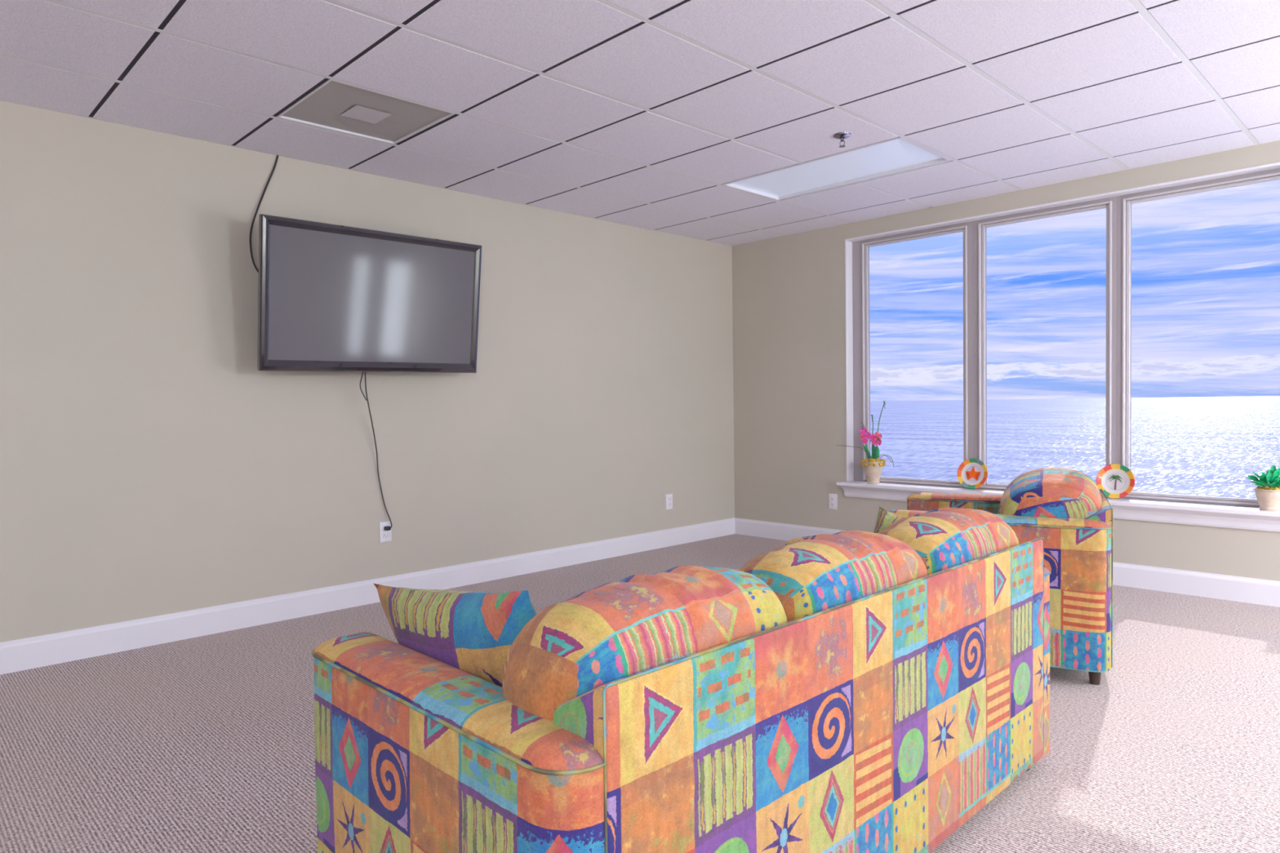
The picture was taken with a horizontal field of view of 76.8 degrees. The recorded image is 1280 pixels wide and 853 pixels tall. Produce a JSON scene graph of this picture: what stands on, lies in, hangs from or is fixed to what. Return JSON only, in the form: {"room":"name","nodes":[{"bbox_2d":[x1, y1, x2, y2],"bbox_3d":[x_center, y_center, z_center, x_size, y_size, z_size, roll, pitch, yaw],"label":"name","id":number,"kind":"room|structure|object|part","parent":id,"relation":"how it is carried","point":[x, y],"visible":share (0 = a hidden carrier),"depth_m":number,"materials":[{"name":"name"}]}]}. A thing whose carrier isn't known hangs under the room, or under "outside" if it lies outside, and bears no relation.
{"room":"lounge","nodes":[
{"label":"lounge","id":0,"kind":"room"},
{"bbox_2d":[0,100,734,642],"bbox_3d":[-2.348,-0.246,4.019,9.000,2.590,0.200,-2,2,-44],"label":"wall","id":1,"kind":"structure","parent":0,"point":[149,467],"depth_m":4.27,"materials":[{"name":"paint"}]},
{"bbox_2d":[0,517,735,675],"bbox_3d":[-2.256,0.981,3.976,8.600,0.136,0.016,-2,2,-44],"label":"baseboard","id":2,"kind":"structure","parent":1,"relation":"attached to","point":[28,653],"depth_m":4.36,"materials":[{"name":"white paint"}]},
{"bbox_2d":[379,520,391,542],"bbox_3d":[-1.487,0.616,4.723,0.074,0.120,0.011,-2,2,-44],"label":"wall outlet","id":3,"kind":"object","parent":1,"relation":"attached to","point":[384,535],"visible":1,"depth_m":4.72,"materials":[{"name":"white plastic"}]},
{"bbox_2d":[382,533,388,537],"bbox_3d":[-1.485,0.637,4.721,0.034,0.029,0.004,-2,2,-44],"label":"socket","id":4,"kind":"object","parent":3,"relation":"attached to","point":[384,535],"depth_m":4.72,"materials":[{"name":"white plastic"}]},
{"bbox_2d":[665,493,672,509],"bbox_3d":[0.232,0.596,6.396,0.074,0.120,0.011,-2,2,-44],"label":"wall outlet","id":5,"kind":"object","parent":1,"relation":"attached to","point":[668,497],"visible":1,"depth_m":6.39,"materials":[{"name":"white plastic"}]},
{"bbox_3d":[-1.538,-0.677,4.540,0.400,0.340,0.174,-2,2,-44],"label":"wall mount","id":6,"kind":"structure","parent":1,"relation":"attached to","visible":0},
{"bbox_2d":[257,213,481,373],"bbox_3d":[-1.439,-0.683,4.438,0.176,0.778,1.277,1,2,45],"label":"television","id":7,"kind":"object","parent":6,"relation":"attached to","point":[331,297],"visible":1,"depth_m":4.35,"materials":[{"name":"black plastic"}]},
{"bbox_2d":[360,371,391,530],"bbox_3d":[-1.486,0.125,4.577,0.229,0.969,0.195,-2,2,-44],"label":"power cord","id":8,"kind":"object","parent":7,"relation":"hanging from","point":[388,527],"visible":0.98,"depth_m":4.65,"materials":[{"name":"black rubber"}]},
{"bbox_2d":[0,0,1279,245],"bbox_3d":[0.005,-1.486,1.548,9.000,0.200,7.000,-2,2,-44],"label":"ceiling","id":9,"kind":"structure","parent":0,"point":[638,113],"depth_m":3.39,"materials":[{"name":"tile"}]},
{"bbox_2d":[248,155,279,271],"bbox_3d":[-1.906,-1.067,4.163,0.172,0.740,0.195,-2,2,-44],"label":"cable","id":10,"kind":"object","parent":9,"relation":"hanging from","point":[277,157],"visible":0.84,"depth_m":4.19,"materials":[{"name":"black rubber"}]},
{"bbox_2d":[276,79,455,144],"bbox_3d":[-1.258,-1.438,3.711,0.586,0.020,0.586,-2,2,-44],"label":"ceiling vent","id":11,"kind":"object","parent":9,"relation":"in","point":[335,105],"visible":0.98,"depth_m":3.70,"materials":[{"name":"white metal"}]},
{"bbox_3d":[-1.258,-1.435,3.711,0.170,0.006,0.170,-2,2,-44],"label":"damper plate","id":12,"kind":"part","parent":11,"relation":"part of","materials":[{"name":"white metal"}]},
{"bbox_2d":[721,136,951,200],"bbox_3d":[1.127,-1.517,4.754,0.586,0.053,1.195,-2,2,-44],"label":"ceiling light","id":13,"kind":"object","parent":9,"relation":"attached to","point":[899,154],"visible":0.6,"depth_m":4.75,"materials":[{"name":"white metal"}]},
{"bbox_2d":[832,132,851,147],"bbox_3d":[1.019,-1.440,4.070,0.090,0.058,0.090,-2,2,-44],"label":"sprinkler","id":14,"kind":"object","parent":9,"relation":"attached to","point":[841,135],"visible":1,"depth_m":4.06,"materials":[{"name":"silver metal"}]},
{"bbox_2d":[0,533,1279,852],"bbox_3d":[0.041,1.133,1.620,9.000,0.100,7.000,-2,2,-44],"label":"floor","id":15,"kind":"structure","parent":0,"point":[205,744],"depth_m":2.73,"materials":[{"name":"carpet"}]},
{"bbox_2d":[311,507,1050,852],"bbox_3d":[0.263,0.659,2.129,1.926,0.813,0.910,-2,2,-44],"label":"sofa","id":16,"kind":"object","parent":15,"relation":"on","point":[846,691],"visible":1,"depth_m":1.53,"materials":[{"name":"fabric"}]},
{"bbox_2d":[373,583,536,687],"bbox_3d":[-0.351,0.486,1.710,0.621,0.441,0.270,1,2,44],"label":"throw pillow","id":17,"kind":"object","parent":16,"relation":"on","point":[472,633],"visible":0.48,"depth_m":1.60,"materials":[{"name":"fabric"}]},
{"bbox_3d":[-0.363,0.754,1.510,0.158,0.575,0.886,-2,2,-44],"label":"arm","id":18,"kind":"part","parent":16,"relation":"part of","materials":[{"name":"fabric"}]},
{"bbox_2d":[502,565,786,720],"bbox_3d":[0.020,0.465,1.532,0.581,0.382,0.326,-2,2,-44],"label":"cushion","id":19,"kind":"object","parent":16,"relation":"on","point":[555,666],"depth_m":1.35,"materials":[{"name":"fabric"}]},
{"bbox_3d":[0.535,0.688,1.850,1.755,0.663,0.130,-2,2,-44],"label":"frame","id":20,"kind":"part","parent":16,"relation":"part of","materials":[{"name":"fabric"}]},
{"bbox_2d":[739,530,927,622],"bbox_3d":[0.439,0.447,1.939,0.581,0.382,0.326,-2,2,-44],"label":"cushion","id":21,"kind":"object","parent":16,"relation":"on","point":[814,574],"depth_m":1.77,"materials":[{"name":"fabric"}]},
{"bbox_2d":[873,506,902,533],"bbox_3d":[0.881,0.461,2.623,0.233,0.416,0.431,-2,2,-44],"label":"throw pillow","id":22,"kind":"object","parent":16,"relation":"on","point":[885,518],"visible":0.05,"depth_m":2.70,"materials":[{"name":"fabric"}]},
{"bbox_3d":[0.902,0.702,2.740,0.158,0.575,0.886,-2,2,-44],"label":"arm","id":23,"kind":"part","parent":16,"relation":"part of","materials":[{"name":"fabric"}]},
{"bbox_2d":[878,507,1019,575],"bbox_3d":[0.859,0.430,2.347,0.581,0.383,0.327,-2,2,-44],"label":"cushion","id":24,"kind":"object","parent":16,"relation":"on","point":[944,538],"depth_m":2.18,"materials":[{"name":"fabric"}]},
{"bbox_2d":[888,467,1112,684],"bbox_3d":[1.609,0.596,3.672,0.890,0.816,0.896,0,2,27],"label":"armchair","id":25,"kind":"object","parent":15,"relation":"on","point":[1065,508],"visible":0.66,"depth_m":3.16,"materials":[{"name":"fabric"}]},
{"bbox_3d":[1.783,0.632,3.998,0.866,0.582,0.158,0,2,27],"label":"arm","id":26,"kind":"part","parent":25,"relation":"part of","materials":[{"name":"fabric"}]},
{"bbox_2d":[997,467,1102,518],"bbox_3d":[1.799,0.381,3.569,0.409,0.386,0.761,0,2,27],"label":"cushion","id":27,"kind":"object","parent":25,"relation":"on","point":[1046,492],"depth_m":3.27,"materials":[{"name":"fabric"}]},
{"bbox_3d":[1.796,0.975,3.190,0.051,0.080,0.052,0,2,27],"label":"leg","id":28,"kind":"part","parent":25,"relation":"part of","materials":[{"name":"brown wood"}]},
{"bbox_3d":[1.949,0.620,3.501,0.130,0.629,0.765,0,2,27],"label":"frame","id":29,"kind":"part","parent":25,"relation":"part of","materials":[{"name":"fabric"}]},
{"bbox_2d":[732,140,1279,581],"bbox_3d":[3.145,-0.338,4.620,0.285,2.590,6.600,-2,2,-44],"label":"wall","id":30,"kind":"structure","parent":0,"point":[788,320],"depth_m":6.22,"materials":[{"name":"paint"}]},
{"bbox_2d":[828,493,837,509],"bbox_3d":[1.496,0.582,6.263,0.011,0.120,0.074,-2,2,-44],"label":"wall outlet","id":31,"kind":"object","parent":30,"relation":"attached to","point":[833,498],"visible":1,"depth_m":6.26,"materials":[{"name":"white plastic"}]},
{"bbox_2d":[835,400,893,484],"bbox_3d":[1.683,0.116,6.042,0.171,0.613,0.467,-2,2,-44],"label":"potted orchid","id":32,"kind":"object","parent":30,"relation":"on","point":[873,466],"visible":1,"depth_m":5.96,"materials":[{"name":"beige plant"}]},
{"bbox_3d":[1.669,0.037,6.033,0.019,0.063,0.062,-2,2,-44],"label":"flower","id":33,"kind":"part","parent":32,"relation":"part of","materials":[{"name":"pink plant"}]},
{"bbox_3d":[1.678,0.107,6.027,0.018,0.050,0.051,-2,2,-44],"label":"flower","id":34,"kind":"part","parent":32,"relation":"part of","materials":[{"name":"pink plant"}]},
{"bbox_3d":[1.692,0.067,6.005,0.021,0.057,0.058,-2,2,-44],"label":"flower","id":35,"kind":"part","parent":32,"relation":"part of","materials":[{"name":"pink plant"}]},
{"bbox_3d":[1.718,0.078,5.981,0.019,0.055,0.056,-2,2,-44],"label":"flower","id":36,"kind":"part","parent":32,"relation":"part of","materials":[{"name":"pink plant"}]},
{"bbox_3d":[1.727,0.087,6.005,0.021,0.353,0.018,-2,2,-44],"label":"stem","id":37,"kind":"part","parent":32,"relation":"part of","materials":[{"name":"green plant"}]},
{"bbox_3d":[1.729,0.114,5.971,0.017,0.048,0.046,-2,2,-44],"label":"flower","id":38,"kind":"part","parent":32,"relation":"part of","materials":[{"name":"pink plant"}]},
{"bbox_3d":[1.733,0.341,6.000,0.158,0.165,0.158,-2,2,-44],"label":"pot","id":39,"kind":"part","parent":32,"relation":"part of","materials":[{"name":"beige ceramic"}]},
{"bbox_3d":[1.748,0.071,5.948,0.024,0.069,0.075,-2,2,-44],"label":"flower","id":40,"kind":"part","parent":32,"relation":"part of","materials":[{"name":"pink plant"}]},
{"bbox_3d":[1.753,0.113,5.944,0.021,0.057,0.055,-2,2,-44],"label":"flower","id":41,"kind":"part","parent":32,"relation":"part of","materials":[{"name":"pink plant"}]},
{"bbox_3d":[1.764,0.038,5.956,0.014,0.454,0.109,-2,2,-44],"label":"stem","id":42,"kind":"part","parent":32,"relation":"part of","materials":[{"name":"green plant"}]},
{"bbox_2d":[852,221,973,488],"bbox_3d":[1.980,-0.496,5.893,0.090,1.837,0.937,-2,2,-44],"label":"window","id":43,"kind":"structure","parent":30,"relation":"attached to","point":[860,249],"depth_m":6.06,"materials":[{"name":"plastic"}]},
{"bbox_2d":[956,458,987,488],"bbox_3d":[2.279,0.325,5.528,0.070,0.213,0.212,-2,2,-44],"label":"decorative plate","id":44,"kind":"object","parent":30,"relation":"on","point":[972,473],"visible":1,"depth_m":5.53,"materials":[{"name":"ceramic"}]},
{"bbox_2d":[734,517,1279,607],"bbox_3d":[3.115,0.890,4.608,0.016,0.136,6.600,-2,2,-44],"label":"baseboard","id":45,"kind":"structure","parent":30,"relation":"attached to","point":[1230,588],"depth_m":4.65,"materials":[{"name":"white paint"}]},
{"bbox_2d":[973,195,1117,490],"bbox_3d":[2.614,-0.487,5.242,0.090,1.837,0.880,-2,2,-44],"label":"window","id":46,"kind":"structure","parent":30,"relation":"attached to","point":[980,273],"depth_m":5.27,"materials":[{"name":"plastic"}]},
{"bbox_3d":[2.611,-0.477,5.232,0.004,1.736,0.739,-2,2,-44],"label":"glass","id":47,"kind":"part","parent":46,"relation":"part of","materials":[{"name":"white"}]},
{"bbox_2d":[1095,463,1134,498],"bbox_3d":[2.888,0.334,4.902,0.070,0.213,0.212,-2,2,-44],"label":"decorative plate","id":48,"kind":"object","parent":30,"relation":"on","point":[1116,481],"visible":0.96,"depth_m":4.90,"materials":[{"name":"ceramic"}]},
{"bbox_2d":[1116,168,1279,506],"bbox_3d":[3.251,-0.477,4.587,0.090,1.837,0.948,-2,2,-44],"label":"window","id":49,"kind":"structure","parent":30,"relation":"attached to","point":[1124,202],"depth_m":4.86,"materials":[{"name":"plastic"}]},
{"bbox_3d":[3.221,-0.468,4.606,0.004,1.736,0.747,-2,2,-44],"label":"glass","id":50,"kind":"part","parent":49,"relation":"part of","materials":[{"name":"white"}]},
{"bbox_2d":[1246,465,1279,511],"bbox_3d":[3.370,0.328,4.312,0.153,0.240,0.212,-2,2,-44],"label":"potted plant","id":51,"kind":"object","parent":30,"relation":"on","point":[1268,495],"visible":1,"depth_m":4.29,"materials":[{"name":"green plant"}]},
{"bbox_2d":[1253,487,1279,511],"bbox_3d":[3.370,0.390,4.319,0.146,0.115,0.146,-2,2,-44],"label":"pot","id":52,"kind":"object","parent":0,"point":[1268,498],"depth_m":4.28,"materials":[{"name":"beige ceramic"}]},
{"label":"outside","id":53,"kind":"structure","parent":0,"visible":0},
{"bbox_2d":[870,395,1279,498],"bbox_3d":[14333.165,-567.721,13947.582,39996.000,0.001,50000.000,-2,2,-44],"label":"sea","id":54,"kind":"structure","parent":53,"point":[1191,446],"depth_m":293.27,"materials":[{"name":"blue liquid"}]}
]}

